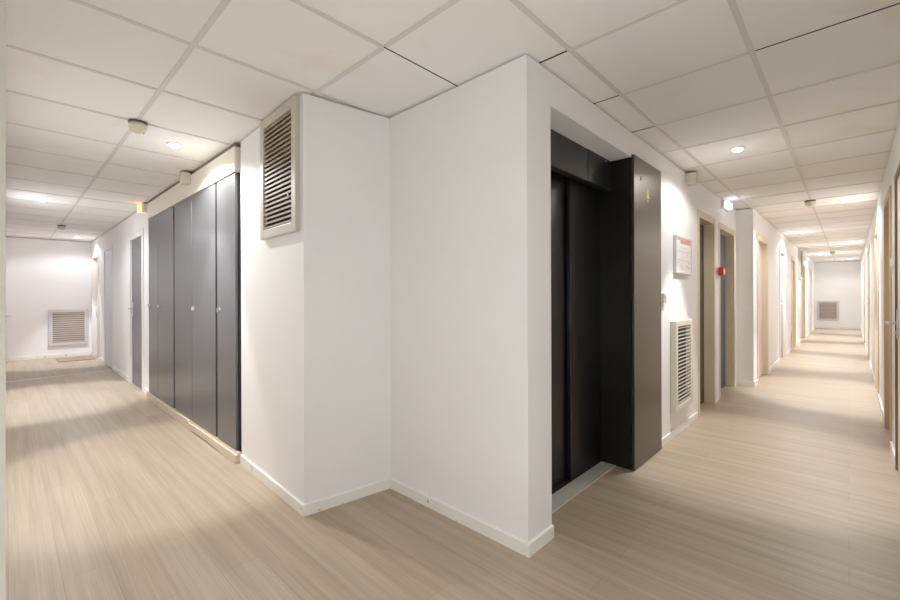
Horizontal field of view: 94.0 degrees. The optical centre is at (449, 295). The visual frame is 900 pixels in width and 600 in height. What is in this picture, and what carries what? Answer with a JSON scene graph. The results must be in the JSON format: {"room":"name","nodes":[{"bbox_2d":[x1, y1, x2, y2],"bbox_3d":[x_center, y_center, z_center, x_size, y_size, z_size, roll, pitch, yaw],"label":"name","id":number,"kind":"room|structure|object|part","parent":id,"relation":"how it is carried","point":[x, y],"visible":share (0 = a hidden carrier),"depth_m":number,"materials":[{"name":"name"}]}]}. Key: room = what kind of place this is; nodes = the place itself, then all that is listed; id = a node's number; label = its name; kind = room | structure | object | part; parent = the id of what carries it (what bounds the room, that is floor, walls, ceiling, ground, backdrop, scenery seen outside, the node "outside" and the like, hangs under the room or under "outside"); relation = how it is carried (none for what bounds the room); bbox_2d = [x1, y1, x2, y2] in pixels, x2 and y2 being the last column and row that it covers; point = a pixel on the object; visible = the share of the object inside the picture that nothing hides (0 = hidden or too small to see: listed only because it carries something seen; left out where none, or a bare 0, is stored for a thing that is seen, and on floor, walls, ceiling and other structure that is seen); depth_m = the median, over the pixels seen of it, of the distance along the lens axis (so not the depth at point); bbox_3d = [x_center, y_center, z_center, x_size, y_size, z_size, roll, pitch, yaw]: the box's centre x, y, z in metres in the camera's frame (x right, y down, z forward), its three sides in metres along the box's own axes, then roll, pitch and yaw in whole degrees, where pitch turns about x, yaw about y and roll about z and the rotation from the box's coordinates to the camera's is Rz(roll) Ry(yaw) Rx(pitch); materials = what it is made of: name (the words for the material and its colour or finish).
{"room":"building corridor","nodes":[
{"label":"building corridor","id":0,"kind":"room"},
{"bbox_2d":[6,237,91,357],"bbox_3d":[-8.065,0.073,8.614,0.150,2.391,1.800,0,0,43],"label":"wall","id":1,"kind":"structure","parent":0,"point":[43,275],"depth_m":8.39,"materials":[{"name":"paint"}]},
{"bbox_2d":[6,352,90,361],"bbox_3d":[-8.044,1.234,8.515,0.012,0.070,1.320,0,0,43],"label":"baseboard","id":2,"kind":"structure","parent":1,"relation":"attached to","point":[78,353],"depth_m":8.44,"materials":[{"name":"white wood"}]},
{"bbox_2d":[48,309,87,345],"bbox_3d":[-7.877,0.661,8.679,0.030,0.735,0.610,0,0,43],"label":"air vent","id":3,"kind":"object","parent":1,"relation":"in","point":[69,326],"visible":1,"depth_m":8.67,"materials":[{"name":"white metal"}]},
{"bbox_2d":[91,212,148,389],"bbox_3d":[-5.536,0.065,7.146,5.540,2.391,0.300,0,0,44],"label":"wall","id":4,"kind":"structure","parent":0,"point":[118,236],"depth_m":6.54,"materials":[{"name":"paint"}]},
{"bbox_2d":[92,252,98,359],"bbox_3d":[-7.137,0.216,8.546,0.980,2.100,0.132,0,0,44],"label":"door","id":5,"kind":"structure","parent":4,"relation":"in","point":[95,258],"depth_m":8.80,"materials":[{"name":"white wood"}]},
{"bbox_2d":[104,245,112,369],"bbox_3d":[-5.998,0.207,7.421,0.940,2.110,0.070,0,0,44],"label":"door","id":6,"kind":"structure","parent":4,"relation":"in","point":[108,252],"depth_m":7.42,"materials":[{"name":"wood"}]},
{"bbox_2d":[91,351,148,394],"bbox_3d":[-5.667,1.226,7.059,5.465,0.070,0.012,0,0,44],"label":"baseboard","id":7,"kind":"structure","parent":4,"relation":"attached to","point":[116,370],"depth_m":6.48,"materials":[{"name":"white wood"}]},
{"bbox_2d":[128,227,143,391],"bbox_3d":[-4.281,0.189,5.752,0.960,2.135,0.124,0,0,44],"label":"door","id":8,"kind":"structure","parent":4,"relation":"in","point":[136,239],"depth_m":5.80,"materials":[{"name":"grey wood"}]},
{"bbox_2d":[137,202,147,212],"bbox_3d":[-3.798,-1.081,5.205,0.170,0.112,0.098,0,0,44],"label":"fire alarm","id":9,"kind":"object","parent":4,"relation":"attached to","point":[142,208],"visible":0.8,"depth_m":5.17,"materials":[{"name":"plastic"}]},
{"bbox_2d":[180,171,190,185],"bbox_3d":[-2.457,-1.085,3.894,0.100,0.112,0.070,0,0,43],"label":"fire alarm","id":10,"kind":"object","parent":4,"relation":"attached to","point":[185,176],"visible":1,"depth_m":3.87,"materials":[{"name":"plastic"}]},
{"bbox_2d":[147,142,240,218],"bbox_3d":[-2.620,-1.036,4.141,2.833,0.222,0.072,0,0,43],"label":"trim","id":11,"kind":"structure","parent":4,"relation":"attached to","point":[226,163],"depth_m":3.67,"materials":[{"name":"paint"}]},
{"bbox_2d":[147,392,240,463],"bbox_3d":[-2.617,1.210,4.108,2.873,0.082,0.038,0,0,43],"label":"baseboard","id":12,"kind":"structure","parent":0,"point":[222,447],"depth_m":3.72,"materials":[{"name":"beige wood"}]},
{"bbox_2d":[241,54,551,541],"bbox_3d":[-0.535,0.049,2.631,2.178,2.391,0.771,0,0,43],"label":"wall","id":13,"kind":"structure","parent":0,"point":[402,333],"depth_m":2.43,"materials":[{"name":"paint"}]},
{"bbox_2d":[260,95,299,239],"bbox_3d":[-1.058,-0.753,2.590,0.030,0.776,0.545,0,0,-44],"label":"air vent","id":14,"kind":"object","parent":13,"relation":"in","point":[280,131],"visible":1,"depth_m":2.57,"materials":[{"name":"white plastic"}]},
{"bbox_2d":[240,454,553,557],"bbox_3d":[-0.552,1.212,2.522,2.294,0.065,0.488,0,0,19],"label":"baseboard","id":15,"kind":"structure","parent":13,"relation":"attached to","point":[519,545],"depth_m":2.42,"materials":[{"name":"white wood"}]},
{"bbox_2d":[6,0,899,261],"bbox_3d":[2.739,-1.174,11.018,13.023,0.018,21.077,0,0,43],"label":"ceiling","id":16,"kind":"structure","parent":0,"point":[809,89],"depth_m":2.25,"materials":[{"name":"tile"}]},
{"bbox_2d":[57,225,65,229],"bbox_3d":[-6.310,-1.099,6.822,0.108,0.074,0.108,0,0,43],"label":"smoke detector","id":17,"kind":"object","parent":16,"relation":"attached to","point":[61,227],"visible":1,"depth_m":6.79,"materials":[{"name":"plastic"}]},
{"bbox_2d":[128,119,147,133],"bbox_3d":[-2.072,-1.112,2.789,0.108,0.074,0.108,0,0,43],"label":"smoke detector","id":18,"kind":"object","parent":16,"relation":"attached to","point":[137,126],"visible":1,"depth_m":2.76,"materials":[{"name":"plastic"}]},
{"bbox_2d":[166,142,181,147],"bbox_3d":[-2.104,-1.139,3.205,0.100,0.022,0.100,0,0,43],"label":"recessed light","id":19,"kind":"object","parent":16,"relation":"in","point":[171,144],"visible":1,"depth_m":3.19,"materials":[{"name":"white"}]},
{"bbox_2d":[730,147,744,151],"bbox_3d":[2.287,-1.153,3.341,0.100,0.022,0.100,0,0,43],"label":"recessed light","id":20,"kind":"object","parent":16,"relation":"in","point":[737,149],"visible":1,"depth_m":3.32,"materials":[{"name":"white"}]},
{"bbox_2d":[804,200,815,206],"bbox_3d":[4.450,-1.133,5.189,0.108,0.074,0.108,0,0,43],"label":"smoke detector","id":21,"kind":"object","parent":16,"relation":"attached to","point":[809,203],"visible":1,"depth_m":5.16,"materials":[{"name":"plastic"}]},
{"bbox_2d":[6,328,899,599],"bbox_3d":[2.871,1.234,11.270,12.450,0.001,20.900,0,0,43],"label":"floor","id":22,"kind":"structure","parent":0,"point":[786,486],"depth_m":2.33,"materials":[{"name":"beige laminate"}]},
{"bbox_2d":[9,370,109,381],"bbox_3d":[-6.072,1.260,6.593,0.040,0.004,1.256,0,0,38],"label":"trim","id":23,"kind":"structure","parent":22,"relation":"on","point":[105,370],"depth_m":6.53,"materials":[{"name":"metal"}]},
{"bbox_2d":[56,356,95,361],"bbox_3d":[-7.421,1.260,8.331,0.600,0.012,0.550,0,0,43],"label":"doormat","id":24,"kind":"object","parent":22,"relation":"on","point":[81,357],"visible":1,"depth_m":8.33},
{"bbox_2d":[147,207,174,407],"bbox_3d":[-3.165,0.125,4.800,1.120,2.088,0.292,0,0,43],"label":"closet","id":25,"kind":"object","parent":22,"relation":"on","point":[161,305],"visible":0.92,"depth_m":4.67,"materials":[{"name":"grey laminate"}]},
{"bbox_3d":[-3.481,0.128,4.942,0.452,2.084,0.019,0,0,43],"label":"door","id":26,"kind":"part","parent":25,"relation":"part of","materials":[{"name":"grey laminate"}]},
{"bbox_3d":[-3.082,0.127,4.563,0.636,2.084,0.019,0,0,43],"label":"door","id":27,"kind":"part","parent":25,"relation":"part of","materials":[{"name":"grey laminate"}]},
{"bbox_2d":[174,184,217,435],"bbox_3d":[-2.296,0.122,3.975,1.268,2.088,0.292,0,0,43],"label":"closet","id":28,"kind":"object","parent":22,"relation":"on","point":[196,381],"visible":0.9,"depth_m":3.77,"materials":[{"name":"grey laminate"}]},
{"bbox_3d":[-2.602,0.125,4.108,0.580,2.084,0.019,0,0,43],"label":"door","id":29,"kind":"part","parent":28,"relation":"part of","materials":[{"name":"grey laminate"}]},
{"bbox_3d":[-2.157,0.124,3.686,0.634,2.084,0.019,0,0,43],"label":"door","id":30,"kind":"part","parent":28,"relation":"part of","materials":[{"name":"grey laminate"}]},
{"bbox_2d":[217,173,241,449],"bbox_3d":[-1.678,0.120,3.389,0.429,2.088,0.292,0,0,43],"label":"closet","id":31,"kind":"object","parent":22,"relation":"on","point":[229,188],"visible":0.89,"depth_m":3.24,"materials":[{"name":"grey laminate"}]},
{"bbox_2d":[550,72,736,437],"bbox_3d":[2.109,0.041,4.054,0.300,2.391,4.934,0,0,43],"label":"wall","id":32,"kind":"structure","parent":0,"point":[573,116],"depth_m":3.57,"materials":[{"name":"paint"}]},
{"bbox_2d":[551,129,661,512],"bbox_3d":[1.004,0.124,2.870,0.324,2.232,1.690,0,0,43],"label":"elevator","id":33,"kind":"object","parent":32,"relation":"attached to","point":[606,363],"visible":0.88,"depth_m":2.99,"materials":[{"name":"brown metal"}]},
{"bbox_3d":[0.555,0.210,2.595,0.023,2.038,0.670,0,0,43],"label":"door","id":34,"kind":"part","parent":33,"relation":"part of","materials":[{"name":"black metal"}]},
{"bbox_3d":[0.947,0.209,2.962,0.027,2.038,0.460,0,0,43],"label":"door","id":35,"kind":"part","parent":33,"relation":"part of","materials":[{"name":"black metal"}]},
{"bbox_3d":[0.782,1.236,2.679,0.107,0.010,1.102,0,0,43],"label":"sill","id":36,"kind":"part","parent":33,"relation":"part of","materials":[{"name":"metal"}]},
{"bbox_3d":[1.193,0.129,3.060,0.259,2.212,0.018,0,0,43],"label":"return panel","id":37,"kind":"part","parent":33,"relation":"part of","materials":[{"name":"black metal"}]},
{"bbox_3d":[1.491,0.120,3.170,0.019,2.228,0.585,0,0,43],"label":"panel","id":38,"kind":"part","parent":33,"relation":"part of","materials":[{"name":"brown metal"}]},
{"bbox_2d":[661,293,667,302],"bbox_3d":[1.763,0.022,3.448,0.032,0.080,0.080,0,0,43],"label":"light switch","id":39,"kind":"object","parent":32,"relation":"attached to","point":[664,297],"visible":1,"depth_m":3.42,"materials":[{"name":"white plastic"}]},
{"bbox_2d":[662,412,696,446],"bbox_3d":[2.081,1.204,3.794,0.012,0.065,1.125,0,0,43],"label":"baseboard","id":40,"kind":"structure","parent":32,"relation":"attached to","point":[686,423],"depth_m":3.73,"materials":[{"name":"white wood"}]},
{"bbox_2d":[670,319,692,412],"bbox_3d":[2.084,0.611,3.772,0.050,0.780,0.520,0,0,43],"label":"air vent","id":41,"kind":"object","parent":32,"relation":"in","point":[681,331],"visible":1,"depth_m":3.76,"materials":[{"name":"white metal"}]},
{"bbox_2d":[673,235,691,274],"bbox_3d":[2.131,-0.361,3.842,0.026,0.335,0.510,0,0,43],"label":"evacuation plan","id":42,"kind":"object","parent":32,"relation":"attached to","point":[682,247],"visible":1,"depth_m":3.81,"materials":[{"name":"paper"}]},
{"bbox_2d":[686,171,697,185],"bbox_3d":[2.285,-1.100,3.963,0.087,0.112,0.100,0,0,43],"label":"fire alarm","id":43,"kind":"object","parent":32,"relation":"attached to","point":[691,177],"visible":1,"depth_m":3.93,"materials":[{"name":"plastic"}]},
{"bbox_2d":[697,209,715,416],"bbox_3d":[2.729,0.179,4.603,0.164,2.110,0.785,0,0,43],"label":"door","id":44,"kind":"structure","parent":32,"relation":"in","point":[706,223],"depth_m":4.80,"materials":[{"name":"brown wood"}]},
{"bbox_2d":[718,267,724,275],"bbox_3d":[3.176,-0.277,4.905,0.053,0.096,0.096,0,0,43],"label":"fire alarm","id":45,"kind":"object","parent":32,"relation":"attached to","point":[721,270],"visible":1,"depth_m":4.87,"materials":[{"name":"red plastic"}]},
{"bbox_2d":[721,200,732,211],"bbox_3d":[3.389,-1.098,5.135,0.074,0.100,0.300,0,0,43],"label":"emergency light","id":46,"kind":"object","parent":32,"relation":"attached to","point":[726,205],"visible":1,"depth_m":5.05,"materials":[{"name":"white plastic"}]},
{"bbox_2d":[724,200,732,209],"bbox_3d":[3.400,-1.098,5.125,0.045,0.080,0.280,0,0,43],"label":"diffuser","id":47,"kind":"object","parent":46,"relation":"attached to","point":[728,205],"depth_m":5.06,"materials":[{"name":"white plastic"}]},
{"bbox_2d":[719,222,735,399],"bbox_3d":[3.457,0.182,5.370,0.164,2.100,0.990,0,0,43],"label":"door","id":48,"kind":"structure","parent":32,"relation":"in","point":[727,328],"depth_m":5.64,"materials":[{"name":"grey wood"}]},
{"bbox_2d":[736,380,753,386],"bbox_3d":[3.984,1.193,5.671,0.194,0.075,0.013,0,0,43],"label":"baseboard","id":49,"kind":"structure","parent":32,"relation":"attached to","point":[738,382],"depth_m":5.66,"materials":[{"name":"white wood"}]},
{"bbox_2d":[736,208,814,381],"bbox_3d":[8.527,0.020,10.658,0.490,2.391,13.480,0,0,44],"label":"wall","id":50,"kind":"structure","parent":0,"point":[749,222],"depth_m":5.81,"materials":[{"name":"paint"}]},
{"bbox_2d":[757,232,768,383],"bbox_3d":[4.564,0.178,6.215,0.124,2.100,1.040,0,0,44],"label":"door","id":51,"kind":"structure","parent":50,"relation":"in","point":[762,242],"depth_m":6.49,"materials":[{"name":"beige wood"}]},
{"bbox_2d":[779,246,785,361],"bbox_3d":[6.328,0.163,8.036,0.124,2.120,1.010,0,0,44],"label":"door","id":52,"kind":"structure","parent":50,"relation":"in","point":[782,252],"depth_m":8.26,"materials":[{"name":"white wood"}]},
{"bbox_2d":[754,327,814,386],"bbox_3d":[8.712,1.178,10.485,0.012,0.075,13.480,0,0,44],"label":"baseboard","id":53,"kind":"structure","parent":50,"relation":"attached to","point":[777,362],"depth_m":7.49,"materials":[{"name":"white wood"}]},
{"bbox_2d":[791,256,795,347],"bbox_3d":[7.766,0.178,9.567,0.112,2.080,0.990,0,0,44],"label":"door","id":54,"kind":"structure","parent":50,"relation":"in","point":[793,260],"depth_m":9.83,"materials":[{"name":"beige wood"}]},
{"bbox_2d":[798,248,802,279],"bbox_3d":[8.858,-0.780,10.616,0.050,0.750,0.700,0,0,44],"label":"air vent","id":55,"kind":"object","parent":50,"relation":"in","point":[800,252],"visible":1,"depth_m":10.37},
{"bbox_2d":[802,263,804,340],"bbox_3d":[9.704,0.157,11.608,0.122,2.110,1.020,0,0,44],"label":"door","id":56,"kind":"structure","parent":50,"relation":"in","point":[803,280],"depth_m":11.89,"materials":[{"name":"beige wood"}]},
{"bbox_2d":[810,267,811,330],"bbox_3d":[11.740,0.150,13.743,0.122,2.110,1.020,0,0,44],"label":"door","id":57,"kind":"structure","parent":50,"relation":"in","point":[810,267],"depth_m":14.03,"materials":[{"name":"beige wood"}]},
{"bbox_2d":[815,261,860,329],"bbox_3d":[13.831,0.003,15.019,1.800,2.391,0.150,0,0,43],"label":"wall","id":58,"kind":"structure","parent":0,"point":[834,281],"depth_m":14.88,"materials":[{"name":"paint"}]},
{"bbox_2d":[817,301,838,320],"bbox_3d":[13.600,0.557,15.115,0.590,0.705,0.030,0,0,43],"label":"air vent","id":59,"kind":"object","parent":58,"relation":"in","point":[826,310],"visible":1,"depth_m":15.11,"materials":[{"name":"white metal"}]},
{"bbox_2d":[815,326,859,329],"bbox_3d":[13.779,1.164,14.960,1.200,0.070,0.012,0,0,43],"label":"baseboard","id":60,"kind":"structure","parent":58,"relation":"attached to","point":[815,326],"depth_m":14.94,"materials":[{"name":"white wood"}]},
{"bbox_2d":[861,119,899,449],"bbox_3d":[7.149,0.025,6.960,0.251,2.391,20.740,0,0,44],"label":"wall","id":61,"kind":"structure","parent":0,"point":[894,157],"depth_m":4.48,"materials":[{"name":"paint"}]},
{"bbox_2d":[864,257,864,342],"bbox_3d":[10.193,0.155,10.249,0.122,2.110,1.020,0,0,44],"label":"door","id":62,"kind":"structure","parent":61,"relation":"in","point":[864,257],"depth_m":9.97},
{"bbox_2d":[867,244,869,360],"bbox_3d":[7.585,0.164,7.554,0.124,2.110,0.920,0,0,44],"label":"door","id":63,"kind":"structure","parent":61,"relation":"in","point":[868,303],"depth_m":7.25,"materials":[{"name":"beige wood"}]},
{"bbox_3d":[7.593,0.164,7.546,0.102,2.110,0.920,0,0,44],"label":"frame","id":64,"kind":"part","parent":63,"relation":"part of","materials":[{"name":"beige wood"}]},
{"bbox_2d":[874,224,878,393],"bbox_3d":[5.356,0.196,5.188,0.132,2.060,0.920,0,0,44],"label":"door","id":65,"kind":"structure","parent":61,"relation":"in","point":[876,233],"depth_m":5.50,"materials":[{"name":"beige wood"}]},
{"bbox_2d":[861,329,894,466],"bbox_3d":[7.128,1.180,7.122,0.012,0.080,20.540,0,0,44],"label":"baseboard","id":66,"kind":"structure","parent":61,"relation":"attached to","point":[892,450],"depth_m":4.44,"materials":[{"name":"white wood"}]},
{"bbox_2d":[884,186,891,440],"bbox_3d":[3.832,0.181,3.574,0.162,2.100,0.840,0,0,44],"label":"door","id":67,"kind":"structure","parent":61,"relation":"in","point":[887,202],"depth_m":3.87,"materials":[{"name":"beige wood"}]},
{"bbox_2d":[890,257,893,267],"bbox_3d":[3.338,-0.248,3.173,0.018,0.080,0.080,0,0,44],"label":"light switch","id":68,"kind":"object","parent":61,"relation":"attached to","point":[892,258],"visible":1,"depth_m":3.14,"materials":[{"name":"white plastic"}]},
{"bbox_2d":[885,162,899,474],"bbox_3d":[2.826,0.194,2.620,0.124,2.080,1.010,0,0,44],"label":"door","id":69,"kind":"structure","parent":61,"relation":"in","point":[897,174],"depth_m":2.95,"materials":[{"name":"brown wood"}]},
{"bbox_3d":[3.046,0.203,2.893,0.064,0.200,0.140,0,0,44],"label":"handle","id":70,"kind":"part","parent":69,"relation":"part of","materials":[{"name":"metal"}]},
{"bbox_3d":[2.845,0.194,2.602,0.072,2.080,1.010,0,0,44],"label":"frame","id":71,"kind":"part","parent":69,"relation":"part of","materials":[{"name":"beige wood"}]},
{"bbox_3d":[-4.264,0.061,3.844,11.932,2.391,0.250,0,0,43],"label":"wall","id":72,"kind":"structure","parent":0,"visible":0},
{"bbox_2d":[0,0,5,599],"bbox_3d":[-0.743,0.050,0.692,0.070,2.391,0.021,0,0,43],"label":"trim","id":73,"kind":"structure","parent":72,"relation":"attached to","point":[2,2],"depth_m":0.67,"materials":[{"name":"paint"}]},
{"bbox_2d":[5,304,10,341],"bbox_3d":[-6.243,0.228,5.892,0.910,2.070,0.124,0,0,43],"label":"door","id":74,"kind":"structure","parent":72,"relation":"in","point":[5,304],"depth_m":5.58,"materials":[{"name":"white"}]},
{"bbox_3d":[-6.263,0.228,5.872,0.910,2.070,0.068,0,0,43],"label":"frame","id":75,"kind":"part","parent":74,"relation":"part of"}
]}

